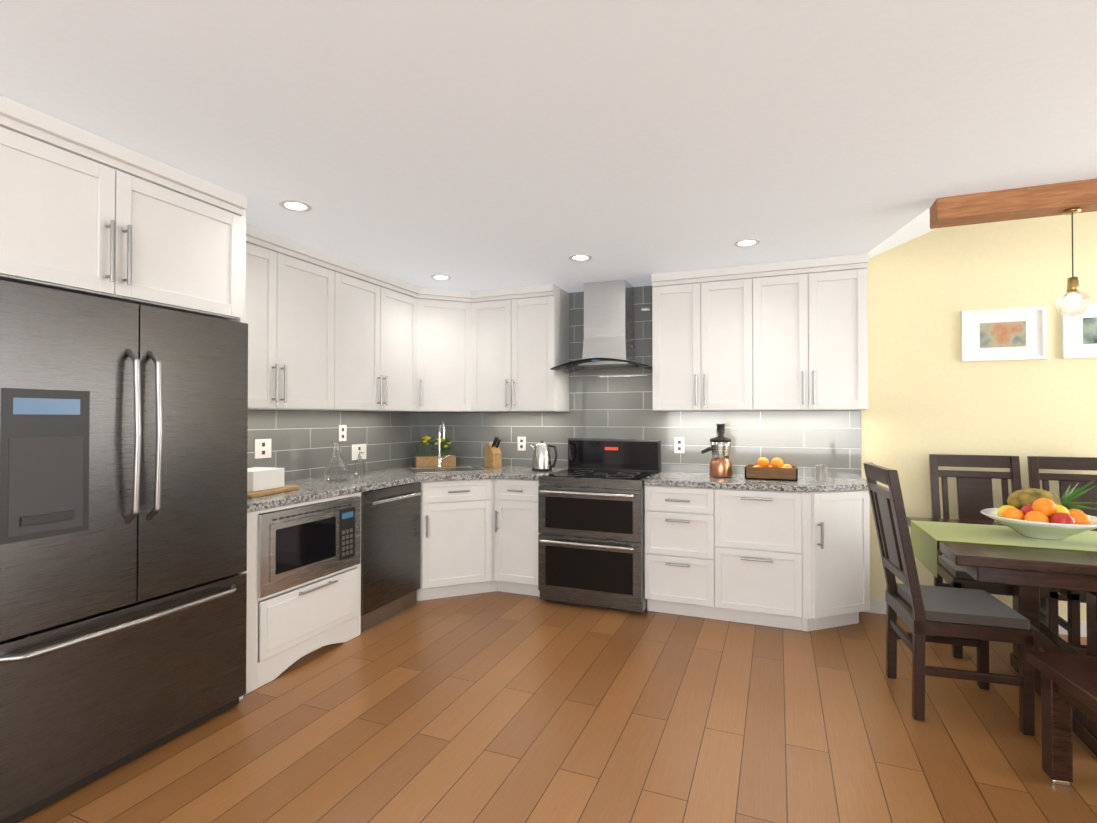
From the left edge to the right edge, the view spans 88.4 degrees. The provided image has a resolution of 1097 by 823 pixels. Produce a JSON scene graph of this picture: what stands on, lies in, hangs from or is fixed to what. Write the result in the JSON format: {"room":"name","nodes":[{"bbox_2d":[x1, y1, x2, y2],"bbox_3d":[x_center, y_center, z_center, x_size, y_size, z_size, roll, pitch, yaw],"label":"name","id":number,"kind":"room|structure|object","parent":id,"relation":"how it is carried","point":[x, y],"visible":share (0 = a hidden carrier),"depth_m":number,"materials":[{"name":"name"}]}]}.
{"room":"kitchen","nodes":[
{"label":"kitchen","id":0,"kind":"room"},
{"bbox_2d":[0,0,1096,292],"bbox_3d":[0.684,-1.817,0.416,7.200,1.552,7.820,0,-1,22],"label":"ceiling","id":1,"kind":"structure","parent":0,"point":[478,144],"depth_m":1.94,"materials":[{"name":"white paint"}]},
{"bbox_2d":[279,200,311,211],"bbox_3d":[-1.246,-1.013,2.778,0.148,0.003,0.148,0,-1,13],"label":"recessed light","id":2,"kind":"object","parent":1,"relation":"in","point":[295,205],"depth_m":2.77,"materials":[{"name":"white plastic"}]},
{"bbox_2d":[431,275,450,279],"bbox_3d":[-0.800,-0.997,4.194,0.148,0.003,0.148,0,-1,13],"label":"recessed light","id":3,"kind":"object","parent":1,"relation":"in","point":[438,277],"depth_m":4.20,"materials":[{"name":"white plastic"}]},
{"bbox_2d":[569,254,591,260],"bbox_3d":[0.209,-1.003,3.676,0.148,0.003,0.148,0,-1,13],"label":"recessed light","id":4,"kind":"object","parent":1,"relation":"in","point":[578,257],"depth_m":3.67,"materials":[{"name":"white plastic"}]},
{"bbox_2d":[734,239,759,246],"bbox_3d":[1.184,-1.006,3.366,0.148,0.003,0.148,0,-1,13],"label":"recessed light","id":5,"kind":"object","parent":1,"relation":"in","point":[746,242],"depth_m":3.36,"materials":[{"name":"white plastic"}]},
{"bbox_2d":[930,179,1096,228],"bbox_3d":[3.388,-0.967,2.124,3.278,0.106,0.138,0,-1,22],"label":"wood beam","id":6,"kind":"structure","parent":1,"relation":"attached to","point":[1020,203],"depth_m":2.58,"materials":[{"name":"brown wood"}]},
{"bbox_2d":[1055,208,1091,316],"bbox_3d":[2.361,-0.668,2.539,0.120,0.481,0.118,0,-1,22],"label":"pendant light","id":7,"kind":"object","parent":6,"relation":"hanging from","point":[1072,302],"visible":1,"depth_m":2.53,"materials":[{"name":"clear glass"}]},
{"bbox_2d":[14,591,1096,822],"bbox_3d":[0.684,1.389,0.381,7.200,0.100,7.820,0,-1,22],"label":"floor","id":8,"kind":"structure","parent":0,"point":[496,707],"depth_m":2.36,"materials":[{"name":"brown wood"}]},
{"bbox_2d":[0,280,247,822],"bbox_3d":[-1.866,0.472,2.295,0.743,1.775,0.970,0,-1,22],"label":"fridge","id":9,"kind":"object","parent":8,"relation":"on","point":[123,509],"visible":1,"depth_m":2.10,"materials":[{"name":"black metal"}]},
{"bbox_2d":[230,209,245,700],"bbox_3d":[-1.973,0.172,2.273,0.658,2.375,1.166,0,-1,22],"label":"panel","id":10,"kind":"object","parent":8,"relation":"on","point":[242,320],"visible":0.1,"depth_m":2.69,"materials":[{"name":"white wood"}]},
{"bbox_2d":[243,492,360,695],"bbox_3d":[-1.578,0.932,3.190,0.668,0.875,0.842,0,-1,22],"label":"base cabinet","id":11,"kind":"object","parent":8,"relation":"on","point":[286,628],"visible":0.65,"depth_m":2.97,"materials":[{"name":"white wood"}]},
{"bbox_2d":[258,496,360,597],"bbox_3d":[-1.492,0.721,3.196,0.464,0.408,0.722,0,-1,22],"label":"microwave","id":12,"kind":"object","parent":11,"relation":"in","point":[301,545],"visible":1,"depth_m":3.04,"materials":[{"name":"silver metal"}]},
{"bbox_2d":[361,482,421,631],"bbox_3d":[-1.290,0.941,3.859,0.657,0.872,0.606,0,-1,22],"label":"dishwasher","id":13,"kind":"object","parent":8,"relation":"on","point":[390,545],"visible":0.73,"depth_m":3.71,"materials":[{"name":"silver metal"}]},
{"bbox_2d":[417,479,498,600],"bbox_3d":[-0.838,0.947,4.551,1.015,0.875,1.018,0,-1,22],"label":"base cabinet","id":14,"kind":"object","parent":8,"relation":"on","point":[457,555],"visible":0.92,"depth_m":4.16,"materials":[{"name":"white wood"}]},
{"bbox_2d":[247,464,526,511],"bbox_3d":[-1.094,0.481,3.877,1.050,0.038,2.469,0,-1,22],"label":"countertop","id":15,"kind":"structure","parent":14,"relation":"on","point":[313,489],"depth_m":3.70,"materials":[{"name":"stone"}]},
{"bbox_2d":[247,467,299,497],"bbox_3d":[-1.647,0.388,3.157,0.300,0.130,0.380,0,-1,14],"label":"bread box","id":16,"kind":"object","parent":15,"relation":"on","point":[262,481],"visible":0.73,"depth_m":3.11,"materials":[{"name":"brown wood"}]},
{"bbox_2d":[323,441,349,481],"bbox_3d":[-1.408,0.330,3.746,0.170,0.260,0.170,0,-1,22],"label":"decanter","id":17,"kind":"object","parent":15,"relation":"on","point":[331,467],"visible":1,"depth_m":3.71,"materials":[{"name":"clear glass"}]},
{"bbox_2d":[355,452,363,475],"bbox_3d":[-1.371,0.378,4.098,0.068,0.172,0.062,0,-1,22],"label":"soap bottle","id":18,"kind":"object","parent":15,"relation":"on","point":[358,467],"visible":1,"depth_m":4.09,"materials":[{"name":"clear glass"}]},
{"bbox_2d":[412,436,455,466],"bbox_3d":[-0.999,0.341,4.910,0.366,0.262,0.129,0,-1,-22],"label":"planter","id":19,"kind":"object","parent":15,"relation":"on","point":[427,460],"visible":0.88,"depth_m":4.87,"materials":[{"name":"brown wood"}]},
{"bbox_2d":[436,420,449,466],"bbox_3d":[-0.880,0.272,4.702,0.157,0.396,0.202,0,-1,22],"label":"faucet","id":20,"kind":"object","parent":15,"relation":"on","point":[439,462],"visible":1,"depth_m":4.74,"materials":[{"name":"silver metal"}]},
{"bbox_2d":[408,466,485,473],"bbox_3d":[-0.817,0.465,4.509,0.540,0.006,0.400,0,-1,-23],"label":"sink","id":21,"kind":"object","parent":15,"relation":"in","point":[445,469],"visible":1,"depth_m":4.53,"materials":[{"name":"silver metal"}]},
{"bbox_2d":[485,437,500,467],"bbox_3d":[-0.461,0.339,4.749,0.090,0.262,0.142,1,-1,-43],"label":"knife block","id":22,"kind":"object","parent":15,"relation":"on","point":[492,455],"visible":1,"depth_m":4.72,"materials":[{"name":"brown wood"}]},
{"bbox_2d":[499,467,567,479],"bbox_3d":[-0.285,0.488,4.538,0.732,0.038,0.635,0,-1,22],"label":"countertop","id":23,"kind":"structure","parent":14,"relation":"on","point":[527,473],"depth_m":4.24,"materials":[{"name":"stone"}]},
{"bbox_2d":[530,441,557,470],"bbox_3d":[-0.038,0.350,4.474,0.241,0.235,0.160,0,-1,22],"label":"kettle","id":24,"kind":"object","parent":23,"relation":"on","point":[541,458],"visible":1,"depth_m":4.43,"materials":[{"name":"silver metal"}]},
{"bbox_2d":[495,478,539,596],"bbox_3d":[-0.126,0.946,4.454,0.378,0.875,0.662,0,-1,22],"label":"base cabinet","id":25,"kind":"object","parent":8,"relation":"on","point":[516,536],"visible":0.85,"depth_m":4.20,"materials":[{"name":"white wood"}]},
{"bbox_2d":[538,438,660,612],"bbox_3d":[0.389,0.798,4.203,0.756,1.165,0.742,0,-1,22],"label":"range","id":26,"kind":"object","parent":8,"relation":"on","point":[591,525],"visible":1,"depth_m":3.94,"materials":[{"name":"silver metal"}]},
{"bbox_2d":[645,485,715,618],"bbox_3d":[0.971,0.941,4.008,0.458,0.875,0.662,0,-1,22],"label":"base cabinet","id":27,"kind":"object","parent":8,"relation":"on","point":[679,550],"visible":0.92,"depth_m":3.75,"materials":[{"name":"white wood"}]},
{"bbox_2d":[714,488,801,630],"bbox_3d":[1.424,0.939,3.824,0.520,0.875,0.662,0,-1,22],"label":"base cabinet","id":28,"kind":"object","parent":8,"relation":"on","point":[758,557],"visible":0.96,"depth_m":3.56,"materials":[{"name":"white wood"}]},
{"bbox_2d":[644,471,867,492],"bbox_3d":[1.412,0.481,3.851,1.395,0.038,0.632,0,-1,22],"label":"countertop","id":29,"kind":"structure","parent":28,"relation":"on","point":[676,479],"depth_m":3.67,"materials":[{"name":"stone"}]},
{"bbox_2d":[701,424,732,477],"bbox_3d":[1.195,0.275,4.006,0.216,0.375,0.158,0,-1,22],"label":"juicer","id":30,"kind":"object","parent":29,"relation":"on","point":[720,461],"visible":1,"depth_m":3.94,"materials":[{"name":"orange metal"}]},
{"bbox_2d":[745,457,797,480],"bbox_3d":[1.531,0.389,3.880,0.330,0.145,0.220,0,-1,22],"label":"fruit basket","id":31,"kind":"object","parent":29,"relation":"on","point":[763,469],"visible":1,"depth_m":3.80,"materials":[{"name":"orange wood"}]},
{"bbox_2d":[815,464,826,481],"bbox_3d":[1.803,0.404,3.726,0.072,0.110,0.072,0,-1,22],"label":"tumbler","id":32,"kind":"object","parent":29,"relation":"on","point":[819,471],"visible":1,"depth_m":3.71,"materials":[{"name":"clear glass"}]},
{"bbox_2d":[802,490,869,631],"bbox_3d":[1.861,0.937,3.667,0.405,0.875,0.625,0,-1,22],"label":"base cabinet","id":33,"kind":"object","parent":8,"relation":"on","point":[835,558],"visible":0.98,"depth_m":3.52,"materials":[{"name":"white wood"}]},
{"bbox_2d":[863,462,1034,735],"bbox_3d":[1.846,0.814,2.663,0.540,1.100,0.460,0,-1,17],"label":"chair","id":34,"kind":"object","parent":8,"relation":"on","point":[979,619],"visible":1,"depth_m":2.51,"materials":[{"name":"brown wood"}]},
{"bbox_2d":[929,454,1058,658],"bbox_3d":[2.569,0.821,3.302,0.460,1.100,0.540,0,-1,22],"label":"chair","id":35,"kind":"object","parent":8,"relation":"on","point":[974,493],"visible":0.52,"depth_m":3.48,"materials":[{"name":"brown wood"}]},
{"bbox_2d":[907,517,1096,756],"bbox_3d":[2.804,0.979,2.417,2.000,0.765,0.980,0,-1,22],"label":"dining table","id":36,"kind":"object","parent":8,"relation":"on","point":[1027,573],"visible":0.65,"depth_m":2.35,"materials":[{"name":"brown wood"}]},
{"bbox_2d":[911,520,1096,577],"bbox_3d":[2.685,0.680,2.533,1.707,0.174,0.540,0,-1,22],"label":"table runner","id":37,"kind":"object","parent":36,"relation":"on","point":[926,536],"visible":0.79,"depth_m":2.71,"materials":[{"name":"green fabric"}]},
{"bbox_2d":[980,481,1096,539],"bbox_3d":[2.357,0.459,2.680,0.488,0.270,0.472,0,-1,22],"label":"fruit bowl","id":38,"kind":"object","parent":37,"relation":"on","point":[1038,513],"visible":1,"depth_m":2.62,"materials":[{"name":"white ceramic"}]},
{"bbox_2d":[1027,650,1096,785],"bbox_3d":[1.856,1.126,1.490,0.400,0.450,1.250,0,-1,15],"label":"bench","id":39,"kind":"object","parent":8,"relation":"on","point":[1068,681],"visible":1,"depth_m":2.04,"materials":[{"name":"brown wood"}]},
{"bbox_2d":[1027,456,1096,643],"bbox_3d":[3.042,0.819,3.110,0.460,1.100,0.540,0,-1,22],"label":"chair","id":40,"kind":"object","parent":8,"relation":"on","point":[1074,600],"visible":0.46,"depth_m":3.31,"materials":[{"name":"brown wood"}]},
{"bbox_2d":[861,211,1096,621],"bbox_3d":[3.828,-0.604,3.292,3.550,3.950,0.100,0,-1,22],"label":"wall","id":41,"kind":"structure","parent":0,"point":[929,392],"depth_m":3.68,"materials":[{"name":"yellow paint"}]},
{"bbox_2d":[752,253,867,410],"bbox_3d":[1.768,-0.503,3.852,0.689,0.990,0.382,0,-1,22],"label":"upper cabinet","id":42,"kind":"object","parent":41,"relation":"attached to","point":[810,341],"visible":1,"depth_m":3.71,"materials":[{"name":"white wood"}]},
{"bbox_2d":[862,599,1086,636],"bbox_3d":[3.760,1.325,3.237,3.446,0.090,0.013,0,-1,22],"label":"baseboard","id":43,"kind":"structure","parent":41,"relation":"attached to","point":[877,606],"depth_m":3.83,"materials":[{"name":"wood"}]},
{"bbox_2d":[961,306,1046,361],"bbox_3d":[2.900,-0.491,3.598,0.440,0.330,0.025,0,-1,22],"label":"picture frame","id":44,"kind":"object","parent":41,"relation":"attached to","point":[1004,334],"visible":0.96,"depth_m":3.60,"materials":[{"name":"white"}]},
{"bbox_2d":[1061,303,1096,358],"bbox_3d":[3.382,-0.493,3.402,0.440,0.330,0.025,0,-1,22],"label":"picture frame","id":45,"kind":"object","parent":41,"relation":"attached to","point":[1079,335],"visible":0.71,"depth_m":3.46,"materials":[{"name":"white"}]},
{"bbox_3d":[0.539,-0.590,4.628,3.550,3.950,0.100,0,-1,22],"label":"wall","id":46,"kind":"structure","parent":0,"visible":0},
{"bbox_2d":[389,287,471,411],"bbox_3d":[-0.927,-0.493,4.781,0.688,0.990,0.688,0,-1,22],"label":"upper cabinet","id":47,"kind":"object","parent":46,"relation":"attached to","point":[443,350],"visible":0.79,"depth_m":4.59,"materials":[{"name":"white wood"}]},
{"bbox_2d":[470,284,568,411],"bbox_3d":[-0.245,-0.494,4.669,0.747,0.990,0.382,0,-1,22],"label":"upper cabinet","id":48,"kind":"object","parent":46,"relation":"attached to","point":[519,342],"visible":1,"depth_m":4.52,"materials":[{"name":"white wood"}]},
{"bbox_2d":[550,280,651,372],"bbox_3d":[0.435,-0.656,4.331,0.752,0.676,0.500,0,-1,22],"label":"range hood","id":49,"kind":"object","parent":46,"relation":"attached to","point":[608,341],"visible":0.98,"depth_m":4.31,"materials":[{"name":"silver metal"}]},
{"bbox_2d":[428,285,860,478],"bbox_3d":[0.523,-0.245,4.570,3.538,1.500,0.012,0,-1,22],"label":"wall tile","id":50,"kind":"structure","parent":46,"relation":"attached to","point":[610,403],"depth_m":4.48,"materials":[{"name":"grey tile"}]},
{"bbox_2d":[518,437,525,450],"bbox_3d":[-0.232,0.278,4.861,0.075,0.120,0.005,0,-1,22],"label":"electrical outlet plate","id":51,"kind":"object","parent":50,"relation":"attached to","point":[521,440],"depth_m":4.86,"materials":[{"name":"white plastic"}]},
{"bbox_2d":[674,438,683,452],"bbox_3d":[1.011,0.262,4.356,0.075,0.120,0.005,0,-1,22],"label":"electrical outlet plate","id":52,"kind":"object","parent":50,"relation":"attached to","point":[678,442],"depth_m":4.36,"materials":[{"name":"white plastic"}]},
{"bbox_2d":[651,264,753,410],"bbox_3d":[1.129,-0.500,4.111,0.689,0.990,0.382,0,-1,22],"label":"upper cabinet","id":53,"kind":"object","parent":46,"relation":"attached to","point":[702,339],"visible":0.98,"depth_m":3.96,"materials":[{"name":"white wood"}]},
{"bbox_3d":[-2.605,-0.621,1.739,0.100,3.950,7.820,0,-1,22],"label":"wall","id":54,"kind":"structure","parent":0,"visible":0},
{"bbox_2d":[0,95,246,319],"bbox_3d":[-1.947,-0.728,2.274,0.714,0.575,1.104,0,-1,22],"label":"upper cabinet","id":55,"kind":"object","parent":54,"relation":"attached to","point":[83,211],"visible":1,"depth_m":2.13,"materials":[{"name":"white wood"}]},
{"bbox_2d":[245,224,337,409],"bbox_3d":[-1.697,-0.509,3.293,0.382,0.990,0.912,0,-1,22],"label":"upper cabinet","id":56,"kind":"object","parent":54,"relation":"attached to","point":[289,302],"visible":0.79,"depth_m":3.33,"materials":[{"name":"white wood"}]},
{"bbox_2d":[247,409,427,481],"bbox_3d":[-1.587,-0.251,4.093,0.012,1.500,2.485,0,-1,22],"label":"wall tile","id":57,"kind":"structure","parent":54,"relation":"attached to","point":[302,445],"depth_m":4.07,"materials":[{"name":"grey tile"}]},
{"bbox_2d":[255,439,270,458],"bbox_3d":[-1.796,0.233,3.549,0.005,0.120,0.120,0,-1,22],"label":"electrical outlet plate","id":58,"kind":"object","parent":57,"relation":"attached to","point":[262,448],"depth_m":3.54,"materials":[{"name":"white plastic"}]},
{"bbox_2d":[339,425,346,440],"bbox_3d":[-1.533,0.161,4.198,0.005,0.120,0.075,0,-1,22],"label":"electrical outlet plate","id":59,"kind":"object","parent":57,"relation":"attached to","point":[342,428],"depth_m":4.19,"materials":[{"name":"white plastic"}]},
{"bbox_2d":[352,444,365,459],"bbox_3d":[-1.465,0.312,4.363,0.005,0.120,0.160,0,-1,22],"label":"electrical outlet plate","id":60,"kind":"object","parent":57,"relation":"attached to","point":[356,448],"depth_m":4.35,"materials":[{"name":"white plastic"}]},
{"bbox_2d":[317,257,418,411],"bbox_3d":[-1.354,-0.500,4.138,0.382,0.990,0.912,0,-1,22],"label":"upper cabinet","id":61,"kind":"object","parent":54,"relation":"attached to","point":[375,340],"visible":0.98,"depth_m":4.02,"materials":[{"name":"white wood"}]}
]}

